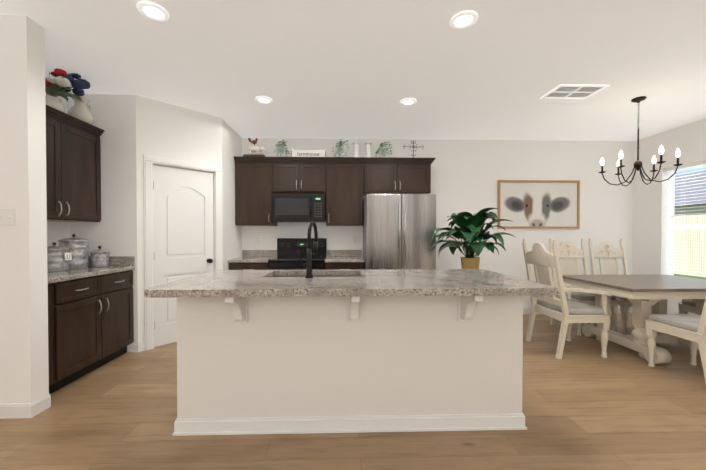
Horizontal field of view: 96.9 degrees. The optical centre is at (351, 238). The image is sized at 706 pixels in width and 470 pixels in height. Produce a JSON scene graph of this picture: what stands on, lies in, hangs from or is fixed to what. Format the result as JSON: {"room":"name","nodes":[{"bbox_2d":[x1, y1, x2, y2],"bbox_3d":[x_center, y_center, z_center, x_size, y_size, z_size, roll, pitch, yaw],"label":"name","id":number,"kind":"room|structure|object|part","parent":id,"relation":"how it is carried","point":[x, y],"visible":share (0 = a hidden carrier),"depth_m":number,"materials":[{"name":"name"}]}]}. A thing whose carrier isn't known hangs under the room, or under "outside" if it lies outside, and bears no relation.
{"room":"kitchen","nodes":[
{"label":"kitchen","id":0,"kind":"room"},
{"bbox_2d":[0,15,48,403],"bbox_3d":[-3.580,-0.142,2.164,2.760,2.740,0.130,0,1,-2],"label":"wall","id":1,"kind":"structure","parent":0,"point":[24,369],"depth_m":2.14,"materials":[{"name":"paint"}]},
{"bbox_2d":[0,208,14,224],"bbox_3d":[-2.344,-0.147,2.125,0.115,0.115,0.014,0,1,-2],"label":"light switch","id":2,"kind":"object","parent":1,"relation":"attached to","point":[7,216],"visible":1,"depth_m":2.13,"materials":[{"name":"white plastic"}]},
{"bbox_2d":[0,401,35,418],"bbox_3d":[-3.558,1.181,2.109,2.743,0.095,0.013,0,1,-2],"label":"baseboard","id":3,"kind":"structure","parent":1,"relation":"attached to","point":[27,410],"depth_m":2.14,"materials":[{"name":"white wood"}]},
{"bbox_2d":[45,92,68,246],"bbox_3d":[-3.037,-0.149,2.779,0.120,2.740,1.070,0,1,-2],"label":"wall","id":4,"kind":"structure","parent":0,"point":[56,231],"depth_m":3.19,"materials":[{"name":"paint"}]},
{"bbox_2d":[67,94,137,351],"bbox_3d":[-2.698,-0.157,3.383,0.830,2.740,0.120,0,1,-2],"label":"wall","id":5,"kind":"structure","parent":0,"point":[113,231],"depth_m":3.32,"materials":[{"name":"paint"}]},
{"bbox_2d":[136,95,221,342],"bbox_3d":[-2.006,-0.160,3.706,0.110,2.740,0.919,1,1,43],"label":"wall","id":6,"kind":"structure","parent":0,"point":[166,130],"depth_m":3.52,"materials":[{"name":"paint"}]},
{"bbox_2d":[143,154,222,350],"bbox_3d":[-1.976,0.149,3.723,0.134,2.120,0.856,1,1,43],"label":"door frame","id":7,"kind":"structure","parent":6,"relation":"attached to","point":[149,161],"depth_m":3.43,"materials":[{"name":"white wood"}]},
{"bbox_2d":[153,165,213,346],"bbox_3d":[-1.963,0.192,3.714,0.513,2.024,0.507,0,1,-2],"label":"pantry door","id":8,"kind":"structure","parent":6,"relation":"in","point":[183,227],"depth_m":3.65,"materials":[{"name":"white wood"}]},
{"bbox_2d":[222,119,241,269],"bbox_3d":[-1.721,-0.169,4.405,0.120,2.740,0.810,0,1,-2],"label":"wall","id":9,"kind":"structure","parent":0,"point":[231,149],"depth_m":4.26,"materials":[{"name":"paint"}]},
{"bbox_2d":[0,314,705,469],"bbox_3d":[-0.136,1.274,0.783,9.870,0.060,8.470,0,1,-2],"label":"floor","id":10,"kind":"structure","parent":0,"point":[586,405],"depth_m":1.99,"materials":[{"name":"brown wood"}]},
{"bbox_2d":[46,105,134,393],"bbox_3d":[-2.616,0.041,2.792,0.714,2.357,1.062,0,1,-2],"label":"tall cabinet","id":11,"kind":"object","parent":10,"relation":"on","point":[90,320],"visible":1,"depth_m":2.85,"materials":[{"name":"brown wood"}]},
{"bbox_2d":[47,242,71,271],"bbox_3d":[-2.692,0.164,2.847,0.214,0.259,0.200,0,1,-2],"label":"canister","id":12,"kind":"object","parent":11,"relation":"on","point":[59,258],"visible":0.77,"depth_m":2.80,"materials":[{"name":"metal"}]},
{"bbox_2d":[45,68,89,112],"bbox_3d":[-2.718,-1.397,2.906,0.439,0.515,0.411,0,1,-2],"label":"flower vase","id":13,"kind":"object","parent":11,"relation":"on","point":[58,81],"visible":0.62,"depth_m":2.86,"materials":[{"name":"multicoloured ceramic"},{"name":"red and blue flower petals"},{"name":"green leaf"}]},
{"bbox_2d":[58,234,88,268],"bbox_3d":[-2.715,0.124,3.066,0.227,0.334,0.227,0,1,-2],"label":"canister","id":14,"kind":"object","parent":11,"relation":"on","point":[78,248],"visible":0.79,"depth_m":3.00,"materials":[{"name":"metal"}]},
{"bbox_2d":[68,94,93,124],"bbox_3d":[-2.749,-1.286,3.201,0.204,0.284,0.276,0,1,-2],"label":"pitcher","id":15,"kind":"object","parent":11,"relation":"on","point":[80,110],"visible":0.56,"depth_m":3.14,"materials":[{"name":"white ceramic"}]},
{"bbox_2d":[90,246,108,266],"bbox_3d":[-2.589,0.182,3.225,0.157,0.214,0.157,0,1,-2],"label":"canister","id":16,"kind":"object","parent":11,"relation":"on","point":[99,257],"visible":1,"depth_m":3.17,"materials":[{"name":"metal"}]},
{"bbox_2d":[229,261,268,269],"bbox_3d":[-1.390,0.760,4.517,0.532,0.878,0.617,0,1,-2],"label":"base cabinet","id":17,"kind":"object","parent":10,"relation":"on","point":[231,266],"depth_m":4.21,"materials":[{"name":"brown wood"}]},
{"bbox_2d":[228,256,275,263],"bbox_3d":[-1.391,0.300,4.505,0.536,0.041,0.631,0,1,-2],"label":"countertop","id":18,"kind":"structure","parent":17,"relation":"on","point":[244,259],"depth_m":4.21,"materials":[{"name":"grey stone"}]},
{"bbox_2d":[268,238,326,269],"bbox_3d":[-0.742,0.600,4.489,0.750,1.199,0.700,0,1,-2],"label":"range","id":19,"kind":"object","parent":10,"relation":"on","point":[287,258],"visible":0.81,"depth_m":4.76,"materials":[{"name":"black metal"}]},
{"bbox_2d":[147,297,526,435],"bbox_3d":[0.003,0.767,2.190,2.247,0.920,0.856,0,1,-2],"label":"kitchen island","id":20,"kind":"object","parent":10,"relation":"on","point":[331,351],"depth_m":1.99,"materials":[{"name":"paint"}]},
{"bbox_2d":[143,269,557,296],"bbox_3d":[0.007,0.287,2.171,2.270,0.040,0.960,0,1,-2],"label":"island countertop","id":21,"kind":"structure","parent":20,"relation":"on","point":[363,282],"depth_m":1.85,"materials":[{"name":"grey stone"}]},
{"bbox_2d":[298,221,317,277],"bbox_3d":[-0.303,0.072,2.215,0.129,0.390,0.199,0,1,-2],"label":"faucet","id":22,"kind":"object","parent":21,"relation":"on","point":[308,265],"visible":1,"depth_m":2.14,"materials":[{"name":"black metal"}]},
{"bbox_2d":[325,264,363,269],"bbox_3d":[-0.094,0.759,4.552,0.540,0.878,0.617,0,1,-2],"label":"base cabinet","id":23,"kind":"object","parent":10,"relation":"on","point":[327,266],"depth_m":4.24,"materials":[{"name":"brown wood"}]},
{"bbox_2d":[325,256,363,263],"bbox_3d":[-0.094,0.300,4.540,0.540,0.041,0.631,0,1,-2],"label":"countertop","id":24,"kind":"structure","parent":23,"relation":"on","point":[329,259],"depth_m":4.24,"materials":[{"name":"grey stone"}]},
{"bbox_2d":[363,194,435,268],"bbox_3d":[0.647,0.304,4.433,0.910,1.770,0.834,0,1,-2],"label":"fridge","id":25,"kind":"object","parent":10,"relation":"on","point":[399,230],"visible":0.44,"depth_m":4.08,"materials":[{"name":"grey metal"}]},
{"bbox_2d":[522,238,611,358],"bbox_3d":[2.315,0.607,3.428,0.587,1.218,0.666,0,1,-2],"label":"chair","id":26,"kind":"object","parent":10,"relation":"on","point":[567,312],"visible":1,"depth_m":3.24,"materials":[{"name":"beige paint"}]},
{"bbox_2d":[549,238,618,335],"bbox_3d":[3.048,0.599,4.151,0.512,1.218,0.587,0,1,-2],"label":"chair","id":27,"kind":"object","parent":10,"relation":"on","point":[570,254],"visible":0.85,"depth_m":4.35,"materials":[{"name":"beige paint"}]},
{"bbox_2d":[588,238,632,334],"bbox_3d":[3.618,0.598,4.166,0.512,1.218,0.587,0,1,-2],"label":"chair","id":28,"kind":"object","parent":10,"relation":"on","point":[608,254],"visible":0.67,"depth_m":4.38,"materials":[{"name":"beige paint"}]},
{"bbox_2d":[562,274,705,363],"bbox_3d":[3.307,0.836,3.453,1.400,0.747,1.030,0,1,-2],"label":"dining table","id":29,"kind":"object","parent":10,"relation":"on","point":[646,295],"visible":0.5,"depth_m":3.24,"materials":[{"name":"brown wood"}]},
{"bbox_2d":[645,299,705,381],"bbox_3d":[3.090,0.616,2.726,0.506,1.218,0.587,0,1,-5],"label":"chair","id":30,"kind":"object","parent":10,"relation":"on","point":[691,328],"visible":0.98,"depth_m":2.79,"materials":[{"name":"beige paint"}]},
{"bbox_2d":[678,299,695,313],"bbox_3d":[4.190,0.607,3.479,0.587,1.218,0.512,0,1,-2],"label":"chair","id":31,"kind":"object","parent":10,"relation":"on","point":[686,306],"visible":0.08,"depth_m":3.65,"materials":[{"name":"beige paint"}]},
{"bbox_2d":[0,0,705,140],"bbox_3d":[-0.136,-1.525,0.750,9.870,0.060,8.470,0,1,-2],"label":"ceiling","id":32,"kind":"structure","parent":0,"point":[362,69],"depth_m":2.70,"materials":[{"name":"paint"}]},
{"bbox_2d":[137,1,168,20],"bbox_3d":[-1.314,-1.504,2.080,0.184,0.012,0.184,0,1,-2],"label":"recessed light","id":33,"kind":"object","parent":32,"relation":"in","point":[152,11],"visible":1,"depth_m":2.07,"materials":[{"name":"white plastic"}]},
{"bbox_2d":[255,96,271,103],"bbox_3d":[-0.959,-1.521,3.444,0.184,0.012,0.184,0,1,-2],"label":"recessed light","id":34,"kind":"object","parent":32,"relation":"in","point":[263,100],"visible":0.98,"depth_m":3.43,"materials":[{"name":"white plastic"}]},
{"bbox_2d":[400,98,416,105],"bbox_3d":[0.636,-1.521,3.487,0.184,0.012,0.184,0,1,-2],"label":"recessed light","id":35,"kind":"object","parent":32,"relation":"in","point":[408,101],"visible":1,"depth_m":3.48,"materials":[{"name":"white plastic"}]},
{"bbox_2d":[450,10,477,28],"bbox_3d":[0.779,-1.505,2.162,0.184,0.012,0.184,0,1,-2],"label":"recessed light","id":36,"kind":"object","parent":32,"relation":"in","point":[464,19],"visible":0.98,"depth_m":2.15,"materials":[{"name":"white plastic"}]},
{"bbox_2d":[540,84,609,98],"bbox_3d":[2.307,-1.519,3.247,0.500,0.012,0.310,0,1,-2],"label":"ceiling vent","id":37,"kind":"object","parent":32,"relation":"in","point":[573,91],"visible":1,"depth_m":3.23,"materials":[{"name":"grey metal"}]},
{"bbox_2d":[598,96,682,185],"bbox_3d":[3.138,-1.061,3.421,0.645,0.930,0.671,0,1,-2],"label":"chandelier","id":38,"kind":"object","parent":32,"relation":"hanging from","point":[638,164],"visible":1,"depth_m":3.40,"materials":[{"name":"brown metal"}]},
{"bbox_2d":[403,141,416,157],"bbox_3d":[0.915,-1.298,4.593,0.300,0.274,0.070,0,1,-2],"label":"iron cross","id":39,"kind":"object","parent":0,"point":[413,143],"visible":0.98,"depth_m":4.59,"materials":[{"name":"black metal"}]},
{"bbox_2d":[242,138,633,307],"bbox_3d":[1.446,-0.175,4.956,6.480,2.740,0.120,0,1,-2],"label":"wall","id":40,"kind":"structure","parent":0,"point":[466,175],"depth_m":4.91,"materials":[{"name":"paint"}]},
{"bbox_2d":[235,160,277,225],"bbox_3d":[-1.393,-0.647,4.633,0.532,0.912,0.352,0,1,-2],"label":"upper cabinet","id":41,"kind":"object","parent":40,"relation":"attached to","point":[253,178],"depth_m":4.46,"materials":[{"name":"brown wood"}]},
{"bbox_2d":[243,138,265,156],"bbox_3d":[-1.394,-1.312,4.530,0.304,0.304,0.119,0,1,-2],"label":"figurine","id":42,"kind":"object","parent":41,"relation":"on","point":[257,149],"visible":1,"depth_m":4.50,"materials":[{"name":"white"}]},
{"bbox_2d":[274,140,289,156],"bbox_3d":[-1.001,-1.292,4.542,0.273,0.265,0.159,0,1,-2],"label":"plant","id":43,"kind":"object","parent":41,"relation":"on","point":[282,147],"visible":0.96,"depth_m":4.52,"materials":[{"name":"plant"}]},
{"bbox_2d":[272,160,303,192],"bbox_3d":[-0.908,-0.887,4.643,0.438,0.433,0.352,0,1,-2],"label":"upper cabinet","id":44,"kind":"object","parent":40,"relation":"attached to","point":[287,175],"depth_m":4.47,"materials":[{"name":"brown wood"}]},
{"bbox_2d":[272,193,325,221],"bbox_3d":[-0.746,-0.439,4.612,0.744,0.409,0.434,0,1,-2],"label":"microwave","id":45,"kind":"object","parent":44,"relation":"attached to","point":[298,207],"visible":1,"depth_m":4.43,"materials":[{"name":"black plastic"}]},
{"bbox_2d":[291,147,325,156],"bbox_3d":[-0.614,-1.237,4.548,0.496,0.154,0.128,0,1,-2],"label":"box","id":46,"kind":"object","parent":44,"relation":"on","point":[322,153],"visible":0.6,"depth_m":4.49,"materials":[{"name":"white wood"}]},
{"bbox_2d":[297,152,318,155],"bbox_3d":[-0.614,-1.214,4.491,0.316,0.053,0.002,0,1,-2],"label":"farmhouse","id":47,"kind":"object","parent":46,"relation":"attached to","point":[308,153],"visible":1,"depth_m":4.49,"materials":[{"name":"grey"}]},
{"bbox_2d":[242,250,361,255],"bbox_3d":[-0.750,0.226,4.826,1.836,0.100,0.022,0,1,-2],"label":"backsplash","id":48,"kind":"structure","parent":40,"relation":"attached to","point":[244,252],"depth_m":4.81,"materials":[{"name":"grey stone"}]},
{"bbox_2d":[304,160,327,192],"bbox_3d":[-0.587,-0.887,4.652,0.438,0.433,0.352,0,1,-2],"label":"upper cabinet","id":49,"kind":"object","parent":40,"relation":"attached to","point":[315,171],"depth_m":4.48,"materials":[{"name":"brown wood"}]},
{"bbox_2d":[324,160,363,225],"bbox_3d":[-0.098,-0.647,4.668,0.540,0.912,0.352,0,1,-2],"label":"upper cabinet","id":50,"kind":"object","parent":40,"relation":"attached to","point":[345,185],"depth_m":4.50,"materials":[{"name":"brown wood"}]},
{"bbox_2d":[332,139,348,156],"bbox_3d":[-0.152,-1.297,4.558,0.272,0.275,0.168,0,1,-2],"label":"plant","id":51,"kind":"object","parent":50,"relation":"on","point":[340,149],"visible":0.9,"depth_m":4.54,"materials":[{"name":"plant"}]},
{"bbox_2d":[353,141,359,156],"bbox_3d":[0.075,-1.289,4.570,0.104,0.258,0.060,0,1,-2],"label":"pillar","id":52,"kind":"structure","parent":50,"relation":"on","point":[355,143],"depth_m":4.55,"materials":[{"name":"white ceramic"}]},
{"bbox_2d":[364,160,403,195],"bbox_3d":[0.446,-0.884,4.680,0.548,0.439,0.352,0,1,-2],"label":"upper cabinet","id":53,"kind":"object","parent":40,"relation":"attached to","point":[380,176],"depth_m":4.51,"materials":[{"name":"brown wood"}]},
{"bbox_2d":[365,141,371,156],"bbox_3d":[0.250,-1.289,4.575,0.104,0.258,0.060,0,1,-2],"label":"pillar","id":54,"kind":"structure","parent":53,"relation":"on","point":[368,143],"depth_m":4.55,"materials":[{"name":"white ceramic"}]},
{"bbox_2d":[375,142,391,156],"bbox_3d":[0.473,-1.283,4.578,0.268,0.247,0.163,0,1,-2],"label":"plant","id":55,"kind":"object","parent":53,"relation":"on","point":[381,150],"visible":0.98,"depth_m":4.55,"materials":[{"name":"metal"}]},
{"bbox_2d":[400,160,431,194],"bbox_3d":[0.878,-0.884,4.692,0.548,0.439,0.352,0,1,-2],"label":"upper cabinet","id":56,"kind":"object","parent":40,"relation":"attached to","point":[417,173],"depth_m":4.52,"materials":[{"name":"brown wood"}]},
{"bbox_2d":[497,180,579,228],"bbox_3d":[2.947,-0.534,4.917,1.300,0.755,0.025,0,1,-2],"label":"framed picture","id":57,"kind":"object","parent":40,"relation":"attached to","point":[537,204],"depth_m":4.92},
{"bbox_3d":[2.947,-0.534,4.917,1.300,0.755,0.025,0,1,-2],"label":"picture of cow","id":58,"kind":"part","parent":57,"relation":"part of"},
{"bbox_2d":[523,307,631,313],"bbox_3d":[2.772,1.147,4.942,3.350,0.095,0.013,0,1,-2],"label":"baseboard","id":59,"kind":"structure","parent":40,"relation":"attached to","point":[525,310],"depth_m":4.94,"materials":[{"name":"white"}]},
{"bbox_2d":[633,118,705,313],"bbox_3d":[4.677,-0.127,0.897,0.160,2.740,8.170,0,1,-2],"label":"wall","id":60,"kind":"structure","parent":0,"point":[650,229],"depth_m":4.61,"materials":[{"name":"paint"}]},
{"bbox_2d":[666,165,705,275],"bbox_3d":[4.590,-0.132,3.456,0.165,1.730,2.230,0,1,-2],"label":"window","id":61,"kind":"structure","parent":60,"relation":"in","point":[671,226],"depth_m":4.50,"materials":[{"name":"white plastic"}]},
{"bbox_2d":[664,160,705,276],"bbox_3d":[4.571,-0.143,3.455,0.060,1.702,2.150,0,1,-2],"label":"window blinds","id":62,"kind":"object","parent":61,"relation":"attached to","point":[690,165],"visible":0.81,"depth_m":4.24,"materials":[{"name":"white plastic"}]},
{"label":"outside","id":63,"kind":"structure","parent":0,"visible":0},
{"bbox_2d":[674,274,705,278],"bbox_3d":[31.773,1.036,25.772,55.280,0.060,110.000,0,1,-2],"label":"ground","id":64,"kind":"structure","parent":63,"point":[690,276],"depth_m":9.86,"materials":[{"name":"green plant"}]},
{"bbox_2d":[674,215,705,276],"bbox_3d":[10.678,0.149,17.185,0.080,1.900,46.000,0,1,-2],"label":"fence","id":65,"kind":"object","parent":64,"relation":"on","point":[685,249],"depth_m":9.99,"materials":[{"name":"beige wood"}]},
{"bbox_2d":[674,171,705,216],"bbox_3d":[23.889,-1.838,26.524,12.200,5.650,41.200,0,1,-2],"label":"house","id":66,"kind":"structure","parent":64,"relation":"on","point":[682,206],"depth_m":18.00,"materials":[{"name":"beige"}]},
{"bbox_3d":[1.419,0.824,3.750,0.325,0.770,0.327,0,1,-2],"label":"plant stand","id":67,"kind":"object","parent":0,"visible":0},
{"bbox_2d":[430,208,515,268],"bbox_3d":[1.403,0.045,3.716,0.944,0.786,0.869,0,1,-2],"label":"plant","id":68,"kind":"object","parent":67,"relation":"on","point":[469,230],"visible":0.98,"depth_m":3.61,"materials":[{"name":"green plant"}]}
]}

